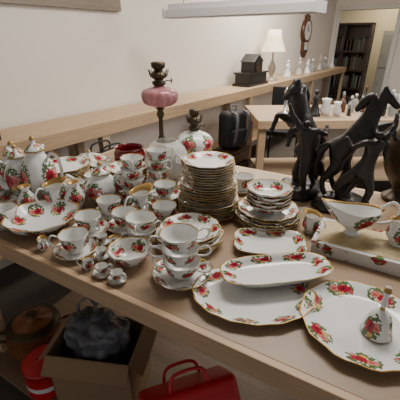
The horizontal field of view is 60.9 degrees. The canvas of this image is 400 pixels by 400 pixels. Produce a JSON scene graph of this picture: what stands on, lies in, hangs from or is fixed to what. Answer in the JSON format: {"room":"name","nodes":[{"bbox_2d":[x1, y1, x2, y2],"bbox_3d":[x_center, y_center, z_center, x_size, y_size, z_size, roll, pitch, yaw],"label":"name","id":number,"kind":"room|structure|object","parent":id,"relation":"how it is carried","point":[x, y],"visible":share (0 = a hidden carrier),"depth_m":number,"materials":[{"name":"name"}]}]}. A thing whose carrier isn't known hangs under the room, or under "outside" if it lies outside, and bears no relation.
{"room":"thrift shop","nodes":[
{"label":"thrift shop","id":0,"kind":"room"},
{"bbox_2d":[90,140,120,153],"bbox_3d":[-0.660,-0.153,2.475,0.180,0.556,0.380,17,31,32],"label":"chair","id":1,"kind":"object","parent":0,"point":[109,145],"visible":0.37,"depth_m":2.36,"materials":[{"name":"black metal"}]},
{"bbox_2d":[0,0,336,158],"bbox_3d":[-0.240,-1.546,3.589,0.131,2.800,10.350,17,31,32],"label":"wall","id":2,"kind":"structure","parent":0,"point":[56,62],"depth_m":2.99,"materials":[{"name":"white paint"}]},
{"bbox_2d":[0,0,120,11],"bbox_3d":[-1.937,-0.843,1.181,0.037,0.115,4.350,17,31,32],"label":"trim","id":3,"kind":"structure","parent":2,"relation":"attached to","point":[105,5],"depth_m":2.47,"materials":[{"name":"brown wood"}]},
{"bbox_2d":[0,135,271,268],"bbox_3d":[-0.223,-0.282,4.075,0.020,0.100,10.200,17,31,32],"label":"baseboard","id":4,"kind":"structure","parent":2,"relation":"attached to","point":[5,262],"depth_m":2.55,"materials":[{"name":"beige paint"}]},
{"bbox_2d":[300,14,311,57],"bbox_3d":[1.856,-2.893,5.949,0.065,0.740,0.400,17,31,32],"label":"wall clock","id":5,"kind":"object","parent":2,"relation":"attached to","point":[306,28],"visible":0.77,"depth_m":5.91,"materials":[{"name":"brown wood"}]},
{"bbox_2d":[0,128,391,399],"bbox_3d":[2.366,0.405,2.867,11.000,0.100,15.000,17,31,32],"label":"floor","id":6,"kind":"structure","parent":0,"point":[21,288],"depth_m":2.36,"materials":[{"name":"carpet"}]},
{"bbox_2d":[0,66,345,260],"bbox_3d":[0.228,-0.800,4.116,0.395,1.000,9.150,17,31,32],"label":"wall shelf","id":7,"kind":"object","parent":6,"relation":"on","point":[56,133],"visible":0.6,"depth_m":2.75,"materials":[{"name":"brown wood"}]},
{"bbox_2d":[232,54,267,86],"bbox_3d":[0.660,-1.668,4.347,0.240,0.369,0.540,17,31,32],"label":"house","id":8,"kind":"structure","parent":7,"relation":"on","point":[251,74],"depth_m":4.24,"materials":[{"name":"brown wood"}]},
{"bbox_2d":[261,29,285,80],"bbox_3d":[1.013,-2.004,4.724,0.340,0.650,0.340,17,31,32],"label":"table lamp","id":9,"kind":"object","parent":7,"relation":"on","point":[273,43],"visible":0.99,"depth_m":4.57,"materials":[{"name":"beige fabric"}]},
{"bbox_2d":[283,60,290,77],"bbox_3d":[1.344,-2.014,5.206,0.126,0.252,0.126,17,31,32],"label":"porcelain figurine","id":10,"kind":"object","parent":7,"relation":"on","point":[287,71],"visible":0.98,"depth_m":5.20,"materials":[{"name":"white ceramic"}]},
{"bbox_2d":[294,57,302,75],"bbox_3d":[1.603,-2.155,5.478,0.136,0.273,0.136,17,31,32],"label":"porcelain figurine","id":11,"kind":"object","parent":7,"relation":"on","point":[298,72],"visible":1,"depth_m":5.47,"materials":[{"name":"white ceramic"}]},
{"bbox_2d":[303,59,309,73],"bbox_3d":[1.817,-2.255,5.737,0.116,0.231,0.116,17,31,32],"label":"porcelain figurine","id":12,"kind":"object","parent":7,"relation":"on","point":[307,69],"visible":1,"depth_m":5.73,"materials":[{"name":"white ceramic"}]},
{"bbox_2d":[309,59,314,71],"bbox_3d":[2.004,-2.405,6.063,0.100,0.220,0.100,17,31,32],"label":"decanter","id":13,"kind":"object","parent":7,"relation":"on","point":[312,65],"visible":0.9,"depth_m":6.04,"materials":[{"name":"clear glass"}]},
{"bbox_2d":[315,55,322,69],"bbox_3d":[2.239,-2.568,6.344,0.136,0.273,0.136,17,31,32],"label":"porcelain figurine","id":14,"kind":"object","parent":7,"relation":"on","point":[319,65],"visible":0.98,"depth_m":6.33,"materials":[{"name":"white ceramic"}]},
{"bbox_2d":[322,57,326,68],"bbox_3d":[2.415,-2.648,6.574,0.100,0.220,0.100,17,31,32],"label":"decanter","id":15,"kind":"object","parent":7,"relation":"on","point":[324,64],"visible":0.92,"depth_m":6.55,"materials":[{"name":"clear glass"}]},
{"bbox_2d":[328,56,333,67],"bbox_3d":[2.667,-2.788,6.854,0.116,0.231,0.116,17,31,32],"label":"porcelain figurine","id":16,"kind":"object","parent":7,"relation":"on","point":[331,65],"visible":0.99,"depth_m":6.84,"materials":[{"name":"white ceramic"}]},
{"bbox_2d":[0,149,399,399],"bbox_3d":[0.329,0.539,1.424,2.620,0.901,1.195,14,29,27],"label":"display table","id":17,"kind":"object","parent":6,"relation":"on","point":[284,361],"visible":0.3,"depth_m":0.96,"materials":[{"name":"brown wood"}]},
{"bbox_2d":[0,175,7,195],"bbox_3d":[-0.904,-0.075,1.504,0.101,0.140,0.101,0,25,0],"label":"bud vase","id":18,"kind":"object","parent":17,"relation":"on","point":[2,191],"visible":0.43,"depth_m":1.50,"materials":[{"name":"white ceramic"}]},
{"bbox_2d":[0,193,18,205],"bbox_3d":[-0.885,0.038,1.403,0.275,0.024,0.275,0,25,0],"label":"dinner plate","id":19,"kind":"object","parent":17,"relation":"on","point":[6,197],"visible":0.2,"depth_m":1.49,"materials":[{"name":"white ceramic"}]},
{"bbox_2d":[0,144,24,195],"bbox_3d":[-0.804,-0.128,1.494,0.222,0.244,0.129,2,26,5],"label":"coffee pot","id":20,"kind":"object","parent":17,"relation":"on","point":[12,178],"visible":0.49,"depth_m":1.45,"materials":[{"name":"white ceramic"}]},
{"bbox_2d":[0,202,26,230],"bbox_3d":[-0.742,0.060,1.293,0.140,0.079,0.140,6,26,12],"label":"teacup","id":21,"kind":"object","parent":17,"relation":"on","point":[8,210],"visible":0.54,"depth_m":1.29,"materials":[{"name":"white ceramic"}]},
{"bbox_2d":[0,140,44,176],"bbox_3d":[-0.869,-0.176,1.615,0.170,0.227,0.288,2,26,3],"label":"teapot","id":22,"kind":"object","parent":17,"relation":"on","point":[3,162],"visible":0.27,"depth_m":1.55,"materials":[{"name":"white ceramic"}]},
{"bbox_2d":[16,183,37,204],"bbox_3d":[-0.711,-0.007,1.397,0.079,0.110,0.079,0,25,0],"label":"bud vase","id":23,"kind":"object","parent":17,"relation":"on","point":[26,195],"visible":0.71,"depth_m":1.37,"materials":[{"name":"white ceramic"}]},
{"bbox_2d":[4,136,62,199],"bbox_3d":[-0.710,-0.142,1.476,0.254,0.286,0.146,20,32,35],"label":"coffee pot","id":24,"kind":"object","parent":17,"relation":"on","point":[37,168],"visible":0.73,"depth_m":1.42,"materials":[{"name":"white ceramic"}]},
{"bbox_2d":[0,305,69,363],"bbox_3d":[-0.820,0.650,1.695,0.270,0.225,0.298,12,28,24],"label":"pot","id":25,"kind":"object","parent":17,"relation":"on","point":[33,327],"visible":0.73,"depth_m":1.62,"materials":[{"name":"gold metal"}]},
{"bbox_2d":[20,344,55,399],"bbox_3d":[-0.690,0.759,1.520,0.180,0.178,0.180,0,25,0],"label":"tin","id":26,"kind":"object","parent":17,"relation":"on","point":[39,387],"visible":0.51,"depth_m":1.46,"materials":[{"name":"plastic"}]},
{"bbox_2d":[0,198,78,234],"bbox_3d":[-0.595,0.075,1.288,0.278,0.056,0.268,0,25,0],"label":"serving bowl","id":27,"kind":"object","parent":17,"relation":"on","point":[46,217],"visible":0.94,"depth_m":1.33,"materials":[{"name":"white ceramic"}]},
{"bbox_2d":[37,235,48,250],"bbox_3d":[-0.529,0.150,1.144,0.039,0.045,0.052,2,26,4],"label":"jug","id":28,"kind":"object","parent":17,"relation":"on","point":[42,244],"visible":0.98,"depth_m":1.14,"materials":[{"name":"white ceramic"}]},
{"bbox_2d":[34,176,66,203],"bbox_3d":[-0.617,-0.024,1.424,0.137,0.118,0.101,-11,28,-22],"label":"jug","id":29,"kind":"object","parent":17,"relation":"on","point":[53,189],"visible":0.63,"depth_m":1.40,"materials":[{"name":"white ceramic"}]},
{"bbox_2d":[51,156,90,182],"bbox_3d":[-0.661,-0.130,1.667,0.248,0.100,0.246,0,25,0],"label":"plate stack","id":30,"kind":"object","parent":17,"relation":"on","point":[75,166],"visible":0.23,"depth_m":1.67,"materials":[{"name":"white ceramic"}]},
{"bbox_2d":[47,226,97,260],"bbox_3d":[-0.414,0.141,1.122,0.140,0.079,0.140,14,29,27],"label":"teacup","id":31,"kind":"object","parent":17,"relation":"on","point":[75,243],"visible":0.98,"depth_m":1.12,"materials":[{"name":"white ceramic"}]},
{"bbox_2d":[64,179,85,209],"bbox_3d":[-0.522,-0.021,1.414,0.086,0.120,0.086,0,25,0],"label":"bud vase","id":32,"kind":"object","parent":17,"relation":"on","point":[74,193],"visible":0.83,"depth_m":1.39,"materials":[{"name":"white ceramic"}]},
{"bbox_2d":[64,177,87,190],"bbox_3d":[-0.563,-0.052,1.527,0.140,0.079,0.140,13,28,25],"label":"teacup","id":33,"kind":"object","parent":17,"relation":"on","point":[82,181],"visible":0.16,"depth_m":1.52,"materials":[{"name":"white ceramic"}]},
{"bbox_2d":[76,255,94,270],"bbox_3d":[-0.351,0.194,1.054,0.049,0.043,0.037,12,28,24],"label":"jug","id":34,"kind":"object","parent":17,"relation":"on","point":[87,261],"visible":1,"depth_m":1.04,"materials":[{"name":"white ceramic"}]},
{"bbox_2d":[83,169,92,189],"bbox_3d":[-0.496,-0.091,1.608,0.140,0.079,0.140,9,27,18],"label":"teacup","id":35,"kind":"object","parent":17,"relation":"on","point":[87,175],"visible":0.09,"depth_m":1.61,"materials":[{"name":"white ceramic"}]},
{"bbox_2d":[71,208,109,237],"bbox_3d":[-0.406,0.085,1.241,0.140,0.079,0.140,0,26,0],"label":"teacup","id":36,"kind":"object","parent":17,"relation":"on","point":[90,218],"visible":0.67,"depth_m":1.25,"materials":[{"name":"white ceramic"}]},
{"bbox_2d":[64,161,123,202],"bbox_3d":[-0.430,-0.078,1.457,0.242,0.187,0.146,8,27,16],"label":"teapot","id":37,"kind":"object","parent":17,"relation":"on","point":[101,181],"visible":0.63,"depth_m":1.41,"materials":[{"name":"white ceramic"}]},
{"bbox_2d":[78,150,111,167],"bbox_3d":[-0.600,-0.221,1.850,0.181,0.106,0.182,14,29,27],"label":"tureen","id":38,"kind":"object","parent":17,"relation":"on","point":[91,156],"visible":0.39,"depth_m":1.82,"materials":[{"name":"white ceramic"}]},
{"bbox_2d":[37,312,156,399],"bbox_3d":[-0.423,0.717,1.456,0.440,0.310,0.290,3,26,7],"label":"cardboard box","id":39,"kind":"object","parent":17,"relation":"on","point":[72,378],"visible":0.73,"depth_m":1.36,"materials":[{"name":"brown cardboard"}]},
{"bbox_2d":[63,298,132,364],"bbox_3d":[-0.421,0.612,1.429,0.272,0.475,0.212,6,26,12],"label":"bag","id":40,"kind":"object","parent":39,"relation":"in","point":[91,333],"visible":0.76,"depth_m":1.34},
{"bbox_2d":[93,245,108,260],"bbox_3d":[-0.321,0.172,1.104,0.057,0.040,0.057,-21,32,-37],"label":"teacup","id":41,"kind":"object","parent":17,"relation":"on","point":[100,254],"visible":0.95,"depth_m":1.10,"materials":[{"name":"white ceramic"}]},
{"bbox_2d":[90,159,111,169],"bbox_3d":[-0.510,-0.154,1.740,0.140,0.079,0.140,-5,26,-11],"label":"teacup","id":42,"kind":"object","parent":17,"relation":"on","point":[93,165],"visible":0.2,"depth_m":1.75,"materials":[{"name":"white ceramic"}]},
{"bbox_2d":[92,232,110,245],"bbox_3d":[-0.340,0.135,1.182,0.057,0.040,0.057,13,28,25],"label":"teacup","id":43,"kind":"object","parent":17,"relation":"on","point":[102,239],"visible":0.95,"depth_m":1.18,"materials":[{"name":"white ceramic"}]},
{"bbox_2d":[92,261,112,278],"bbox_3d":[-0.295,0.210,1.024,0.057,0.040,0.057,17,30,32],"label":"teacup","id":44,"kind":"object","parent":17,"relation":"on","point":[101,271],"visible":0.97,"depth_m":1.02,"materials":[{"name":"white ceramic"}]},
{"bbox_2d":[94,193,122,220],"bbox_3d":[-0.363,0.027,1.360,0.140,0.079,0.140,-1,26,-2],"label":"teacup","id":45,"kind":"object","parent":17,"relation":"on","point":[106,203],"visible":0.66,"depth_m":1.35,"materials":[{"name":"white ceramic"}]},
{"bbox_2d":[107,268,126,285],"bbox_3d":[-0.244,0.223,0.997,0.057,0.040,0.057,-9,27,-18],"label":"teacup","id":46,"kind":"object","parent":17,"relation":"on","point":[117,277],"visible":1,"depth_m":0.99,"materials":[{"name":"white ceramic"}]},
{"bbox_2d":[108,234,125,242],"bbox_3d":[-0.282,0.141,1.161,0.052,0.045,0.039,3,26,7],"label":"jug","id":47,"kind":"object","parent":17,"relation":"on","point":[113,238],"visible":0.28,"depth_m":1.16,"materials":[{"name":"white"}]},
{"bbox_2d":[118,163,123,188],"bbox_3d":[-0.315,-0.098,1.542,0.108,0.150,0.108,0,25,0],"label":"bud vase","id":48,"kind":"object","parent":17,"relation":"on","point":[120,181],"visible":0.06,"depth_m":1.51,"materials":[{"name":"white ceramic"}]},
{"bbox_2d":[106,203,137,234],"bbox_3d":[-0.278,0.073,1.265,0.140,0.079,0.140,-11,28,-21],"label":"teacup","id":49,"kind":"object","parent":17,"relation":"on","point":[118,224],"visible":0.54,"depth_m":1.27,"materials":[{"name":"white ceramic"}]},
{"bbox_2d":[106,160,147,182],"bbox_3d":[-0.360,-0.130,1.688,0.206,0.081,0.207,0,25,0],"label":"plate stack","id":50,"kind":"object","parent":17,"relation":"on","point":[115,166],"visible":0.14,"depth_m":1.68,"materials":[{"name":"white ceramic"}]},
{"bbox_2d":[107,236,151,266],"bbox_3d":[-0.222,0.173,1.085,0.144,0.052,0.138,-10,27,-21],"label":"bowl","id":51,"kind":"object","parent":17,"relation":"on","point":[129,251],"visible":0.95,"depth_m":1.11,"materials":[{"name":"white ceramic"}]},
{"bbox_2d":[114,143,144,160],"bbox_3d":[-0.385,-0.236,1.871,0.175,0.115,0.175,0,25,0],"label":"glass bowl","id":52,"kind":"object","parent":17,"relation":"on","point":[125,148],"visible":0.42,"depth_m":1.87,"materials":[{"name":"red glass"}]},
{"bbox_2d":[115,153,144,204],"bbox_3d":[-0.285,-0.083,1.436,0.151,0.213,0.151,0,25,0],"label":"teacups","id":53,"kind":"object","parent":17,"relation":"on","point":[131,168],"visible":0.6,"depth_m":1.40,"materials":[{"name":"white ceramic"}]},
{"bbox_2d":[124,183,152,210],"bbox_3d":[-0.244,0.009,1.353,0.137,0.118,0.101,-11,28,-22],"label":"jug","id":54,"kind":"object","parent":17,"relation":"on","point":[140,194],"visible":0.7,"depth_m":1.33,"materials":[{"name":"white ceramic"}]},
{"bbox_2d":[119,206,161,238],"bbox_3d":[-0.206,0.098,1.188,0.102,0.101,0.162,12,28,24],"label":"cups","id":55,"kind":"object","parent":17,"relation":"on","point":[140,223],"visible":0.84,"depth_m":1.20,"materials":[{"name":"white ceramic"}]},
{"bbox_2d":[141,61,177,138],"bbox_3d":[-0.215,-0.462,1.851,0.198,0.540,0.193,0,25,0],"label":"oil lamp","id":56,"kind":"object","parent":17,"relation":"on","point":[159,96],"visible":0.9,"depth_m":1.75,"materials":[{"name":"pink glass"}]},
{"bbox_2d":[145,146,173,189],"bbox_3d":[-0.189,-0.129,1.534,0.145,0.213,0.151,0,25,0],"label":"teacups","id":57,"kind":"object","parent":17,"relation":"on","point":[157,159],"visible":0.64,"depth_m":1.50,"materials":[{"name":"white ceramic"}]},
{"bbox_2d":[145,199,180,226],"bbox_3d":[-0.136,0.049,1.314,0.140,0.079,0.140,-15,29,-28],"label":"teacup","id":58,"kind":"object","parent":17,"relation":"on","point":[162,208],"visible":0.57,"depth_m":1.31,"materials":[{"name":"white ceramic"}]},
{"bbox_2d":[150,179,179,204],"bbox_3d":[-0.147,-0.026,1.442,0.143,0.106,0.143,9,27,18],"label":"teacups","id":59,"kind":"object","parent":17,"relation":"on","point":[163,188],"visible":0.51,"depth_m":1.44,"materials":[{"name":"white ceramic"}]},
{"bbox_2d":[144,138,187,181],"bbox_3d":[-0.165,-0.194,1.680,0.216,0.204,0.216,0,25,0],"label":"shade","id":60,"kind":"object","parent":17,"relation":"on","point":[175,171],"visible":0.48,"depth_m":1.61,"materials":[{"name":"white"}]},
{"bbox_2d":[146,223,212,290],"bbox_3d":[-0.055,0.160,0.990,0.174,0.159,0.174,19,32,35],"label":"cups","id":61,"kind":"object","parent":17,"relation":"on","point":[181,264],"visible":1,"depth_m":0.99,"materials":[{"name":"white ceramic"}]},
{"bbox_2d":[174,154,186,189],"bbox_3d":[-0.043,-0.120,1.566,0.150,0.169,0.149,0,25,0],"label":"teacups","id":62,"kind":"object","parent":17,"relation":"on","point":[181,156],"visible":0.11,"depth_m":1.56,"materials":[{"name":"white ceramic"}]},
{"bbox_2d":[138,359,240,399],"bbox_3d":[-0.020,0.785,1.184,0.341,0.402,0.342,-9,27,-18],"label":"bag","id":63,"kind":"object","parent":17,"relation":"on","point":[217,382],"visible":1,"depth_m":1.17,"materials":[{"name":"plastic"}]},
{"bbox_2d":[155,212,223,253],"bbox_3d":[-0.036,0.119,1.188,0.240,0.062,0.239,0,25,0],"label":"plate stack","id":64,"kind":"object","parent":17,"relation":"on","point":[199,220],"visible":0.49,"depth_m":1.20,"materials":[{"name":"white ceramic"}]},
{"bbox_2d":[176,108,212,153],"bbox_3d":[-0.030,-0.321,1.808,0.200,0.322,0.200,0,25,0],"label":"oil lamp","id":65,"kind":"object","parent":17,"relation":"on","point":[193,140],"visible":0.71,"depth_m":1.74,"materials":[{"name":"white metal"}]},
{"bbox_2d":[178,151,238,221],"bbox_3d":[0.035,-0.055,1.358,0.250,0.230,0.249,0,25,0],"label":"plate stack","id":66,"kind":"object","parent":17,"relation":"on","point":[208,182],"visible":0.99,"depth_m":1.30,"materials":[{"name":"white ceramic"}]},
{"bbox_2d":[234,170,253,194],"bbox_3d":[0.200,-0.080,1.585,0.140,0.079,0.140,9,27,18],"label":"teacup","id":67,"kind":"object","parent":17,"relation":"on","point":[243,178],"visible":0.58,"depth_m":1.57,"materials":[{"name":"white ceramic"}]},
{"bbox_2d":[192,268,315,325],"bbox_3d":[0.145,0.260,0.938,0.339,0.022,0.248,2,26,4],"label":"oval platter","id":68,"kind":"object","parent":17,"relation":"on","point":[276,305],"visible":0.77,"depth_m":0.92,"materials":[{"name":"white ceramic"}]},
{"bbox_2d":[219,252,333,287],"bbox_3d":[0.222,0.206,0.990,0.334,0.026,0.137,-4,26,-8],"label":"tray","id":69,"kind":"object","parent":68,"relation":"on","point":[287,268],"visible":1,"depth_m":1.00,"materials":[{"name":"white ceramic"}]},
{"bbox_2d":[234,178,300,231],"bbox_3d":[0.262,0.016,1.308,0.256,0.146,0.254,0,25,0],"label":"plates","id":70,"kind":"object","parent":17,"relation":"on","point":[267,205],"visible":0.98,"depth_m":1.27,"materials":[{"name":"white ceramic"}]},
{"bbox_2d":[233,227,307,254],"bbox_3d":[0.238,0.149,1.166,0.248,0.026,0.167,3,26,5],"label":"serving tray","id":71,"kind":"object","parent":17,"relation":"on","point":[250,241],"visible":0.82,"depth_m":1.19,"materials":[{"name":"white ceramic"}]},
{"bbox_2d":[269,78,328,201],"bbox_3d":[0.462,-0.265,1.481,0.311,0.502,0.219,-14,29,-27],"label":"statue","id":72,"kind":"object","parent":17,"relation":"on","point":[299,118],"visible":0.88,"depth_m":1.41,"materials":[{"name":"black metal"}]},
{"bbox_2d":[302,208,325,234],"bbox_3d":[0.416,0.083,1.242,0.093,0.080,0.069,12,28,24],"label":"jug","id":73,"kind":"object","parent":17,"relation":"on","point":[312,219],"visible":0.78,"depth_m":1.23,"materials":[{"name":"white ceramic"}]},
{"bbox_2d":[299,279,399,372],"bbox_3d":[0.403,0.303,0.846,0.300,0.024,0.300,0,25,0],"label":"dinner plate","id":74,"kind":"object","parent":17,"relation":"on","point":[337,315],"visible":0.9,"depth_m":0.85,"materials":[{"name":"white ceramic"}]},
{"bbox_2d":[360,286,392,342],"bbox_3d":[0.425,0.256,0.792,0.072,0.140,0.072,-16,30,-31],"label":"bell","id":75,"kind":"object","parent":74,"relation":"on","point":[377,325],"visible":1,"depth_m":0.79,"materials":[{"name":"white ceramic"}]},
{"bbox_2d":[310,217,399,276],"bbox_3d":[0.611,0.168,1.102,0.456,0.048,0.186,14,29,27],"label":"tray","id":76,"kind":"object","parent":17,"relation":"on","point":[371,249],"visible":0.88,"depth_m":1.10,"materials":[{"name":"white ceramic"}]},
{"bbox_2d":[321,198,399,236],"bbox_3d":[0.525,0.057,1.128,0.259,0.131,0.108,3,26,7],"label":"gravy boat","id":77,"kind":"object","parent":76,"relation":"on","point":[354,217],"visible":1,"depth_m":1.12,"materials":[{"name":"white ceramic"}]},
{"bbox_2d":[386,215,399,247],"bbox_3d":[0.646,0.098,1.081,0.111,0.096,0.083,6,26,12],"label":"jug","id":78,"kind":"object","parent":76,"relation":"on","point":[393,229],"visible":1,"depth_m":1.07,"materials":[{"name":"white ceramic"}]},
{"bbox_2d":[311,85,399,213],"bbox_3d":[0.605,-0.193,1.343,0.305,0.492,0.214,11,28,22],"label":"statue","id":79,"kind":"object","parent":17,"relation":"on","point":[366,131],"visible":0.92,"depth_m":1.29,"materials":[{"name":"black metal"}]},
{"bbox_2d":[380,125,399,203],"bbox_3d":[0.875,-0.184,1.430,0.191,0.400,0.213,-9,27,-18],"label":"urn","id":80,"kind":"object","parent":17,"relation":"on","point":[392,164],"visible":0.84,"depth_m":1.43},
{"bbox_2d":[213,145,249,167],"bbox_3d":[0.350,-0.381,3.873,0.260,0.452,0.360,17,31,32],"label":"wooden crate","id":81,"kind":"object","parent":6,"relation":"on","point":[240,154],"visible":0.25,"depth_m":3.74,"materials":[{"name":"brown wood"}]},
{"bbox_2d":[218,104,250,148],"bbox_3d":[0.378,-0.780,3.642,0.300,0.463,0.273,-18,31,-33],"label":"backpack","id":82,"kind":"object","parent":81,"relation":"on","point":[233,133],"visible":1,"depth_m":3.58,"materials":[{"name":"black fabric"}]},
{"bbox_2d":[264,86,296,157],"bbox_3d":[1.083,-0.924,4.400,0.440,0.980,0.460,9,27,18],"label":"chair","id":83,"kind":"object","parent":6,"relation":"on","point":[278,91],"visible":0.15,"depth_m":4.40,"materials":[{"name":"black fabric"}]},
{"bbox_2d":[245,105,399,180],"bbox_3d":[1.491,-0.544,3.754,1.920,0.850,0.820,-1,26,-2],"label":"side table","id":84,"kind":"object","parent":6,"relation":"on","point":[262,116],"visible":0.47,"depth_m":3.53,"materials":[{"name":"brown wood"}]},
{"bbox_2d":[280,87,287,113],"bbox_3d":[0.850,-0.975,3.357,0.140,0.270,0.140,0,25,0],"label":"figurine","id":85,"kind":"object","parent":84,"relation":"on","point":[284,110],"visible":0.41,"depth_m":3.36,"materials":[{"name":"white ceramic"}]},
{"bbox_2d":[310,90,320,116],"bbox_3d":[1.135,-0.953,3.335,0.125,0.249,0.125,8,27,16],"label":"bronze figurine","id":86,"kind":"object","parent":84,"relation":"on","point":[314,109],"visible":0.93,"depth_m":3.32,"materials":[{"name":"black metal"}]},
{"bbox_2d":[319,98,331,115],"bbox_3d":[1.242,-0.915,3.353,0.115,0.164,0.115,0,25,0],"label":"flower vase","id":87,"kind":"object","parent":84,"relation":"on","point":[325,109],"visible":1,"depth_m":3.32,"materials":[{"name":"white ceramic"}]},
{"bbox_2d":[332,101,341,115],"bbox_3d":[1.354,-0.901,3.359,0.094,0.134,0.094,0,25,0],"label":"flower vase","id":88,"kind":"object","parent":84,"relation":"on","point":[336,110],"visible":1,"depth_m":3.33,"materials":[{"name":"white ceramic"}]},
{"bbox_2d":[340,91,345,111],"bbox_3d":[1.482,-1.020,3.524,0.070,0.207,0.070,0,25,0],"label":"figurine","id":89,"kind":"object","parent":84,"relation":"on","point":[343,100],"visible":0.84,"depth_m":3.50,"materials":[{"name":"orange ceramic"}]},
{"bbox_2d":[346,106,350,115],"bbox_3d":[1.478,-0.886,3.367,0.050,0.100,0.050,-21,32,-37],"label":"bronze figurine","id":90,"kind":"object","parent":84,"relation":"on","point":[349,108],"visible":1,"depth_m":3.36,"materials":[{"name":"grey metal"}]},
{"bbox_2d":[347,96,354,111],"bbox_3d":[1.573,-1.001,3.533,0.070,0.164,0.070,0,25,0],"label":"figurine","id":91,"kind":"object","parent":84,"relation":"on","point":[351,103],"visible":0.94,"depth_m":3.52,"materials":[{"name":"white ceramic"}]},
{"bbox_2d":[353,94,358,108],"bbox_3d":[1.704,-1.083,3.716,0.070,0.156,0.070,0,25,0],"label":"figurine","id":92,"kind":"object","parent":84,"relation":"on","point":[356,100],"visible":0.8,"depth_m":3.69,"materials":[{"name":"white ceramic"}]},
{"bbox_2d":[388,94,397,115],"bbox_3d":[1.904,-0.937,3.342,0.070,0.213,0.070,0,25,0],"label":"figurine","id":93,"kind":"object","parent":84,"relation":"on","point":[391,112],"visible":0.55,"depth_m":3.35,"materials":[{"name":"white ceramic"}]},
{"bbox_2d":[328,22,376,104],"bbox_3d":[3.264,-3.211,8.184,1.380,1.850,0.340,17,31,32],"label":"bookcase","id":94,"kind":"object","parent":6,"relation":"on","point":[354,42],"visible":0.39,"depth_m":7.87,"materials":[{"name":"brown wood"}]},
{"bbox_2d":[371,31,393,96],"bbox_3d":[4.674,-3.240,8.418,0.500,1.700,0.440,17,31,32],"label":"cupboard","id":95,"kind":"object","parent":6,"relation":"on","point":[388,35],"visible":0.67,"depth_m":8.28,"materials":[{"name":"grey"}]},
{"bbox_2d":[327,0,399,97],"bbox_3d":[5.812,-2.367,5.310,7.420,2.800,0.152,17,31,32],"label":"wall","id":96,"kind":"structure","parent":0,"point":[393,83],"depth_m":6.72,"materials":[{"name":"white paint"}]},
{"bbox_2d":[325,3,399,97],"bbox_3d":[3.284,-2.804,7.006,1.190,2.130,0.040,17,31,32],"label":"trim","id":97,"kind":"structure","parent":96,"relation":"attached to","point":[390,5],"depth_m":6.68,"materials":[{"name":"grey paint"}]},
{"bbox_2d":[340,9,398,95],"bbox_3d":[4.664,-4.096,8.936,6.000,2.800,0.101,17,31,32],"label":"wall","id":98,"kind":"structure","parent":0,"point":[386,19],"depth_m":8.87,"materials":[{"name":"beige paint"}]},
{"bbox_3d":[2.366,-2.212,1.618,11.000,0.100,15.000,17,31,32],"label":"ceiling","id":99,"kind":"structure","parent":0,"visible":0},
{"bbox_2d":[162,0,326,18],"bbox_3d":[0.240,-1.770,2.103,1.200,1.116,0.150,17,31,32],"label":"strip light","id":100,"kind":"object","parent":99,"relation":"hanging from","point":[225,8],"visible":1,"depth_m":2.25,"materials":[{"name":"grey plastic"}]}
]}

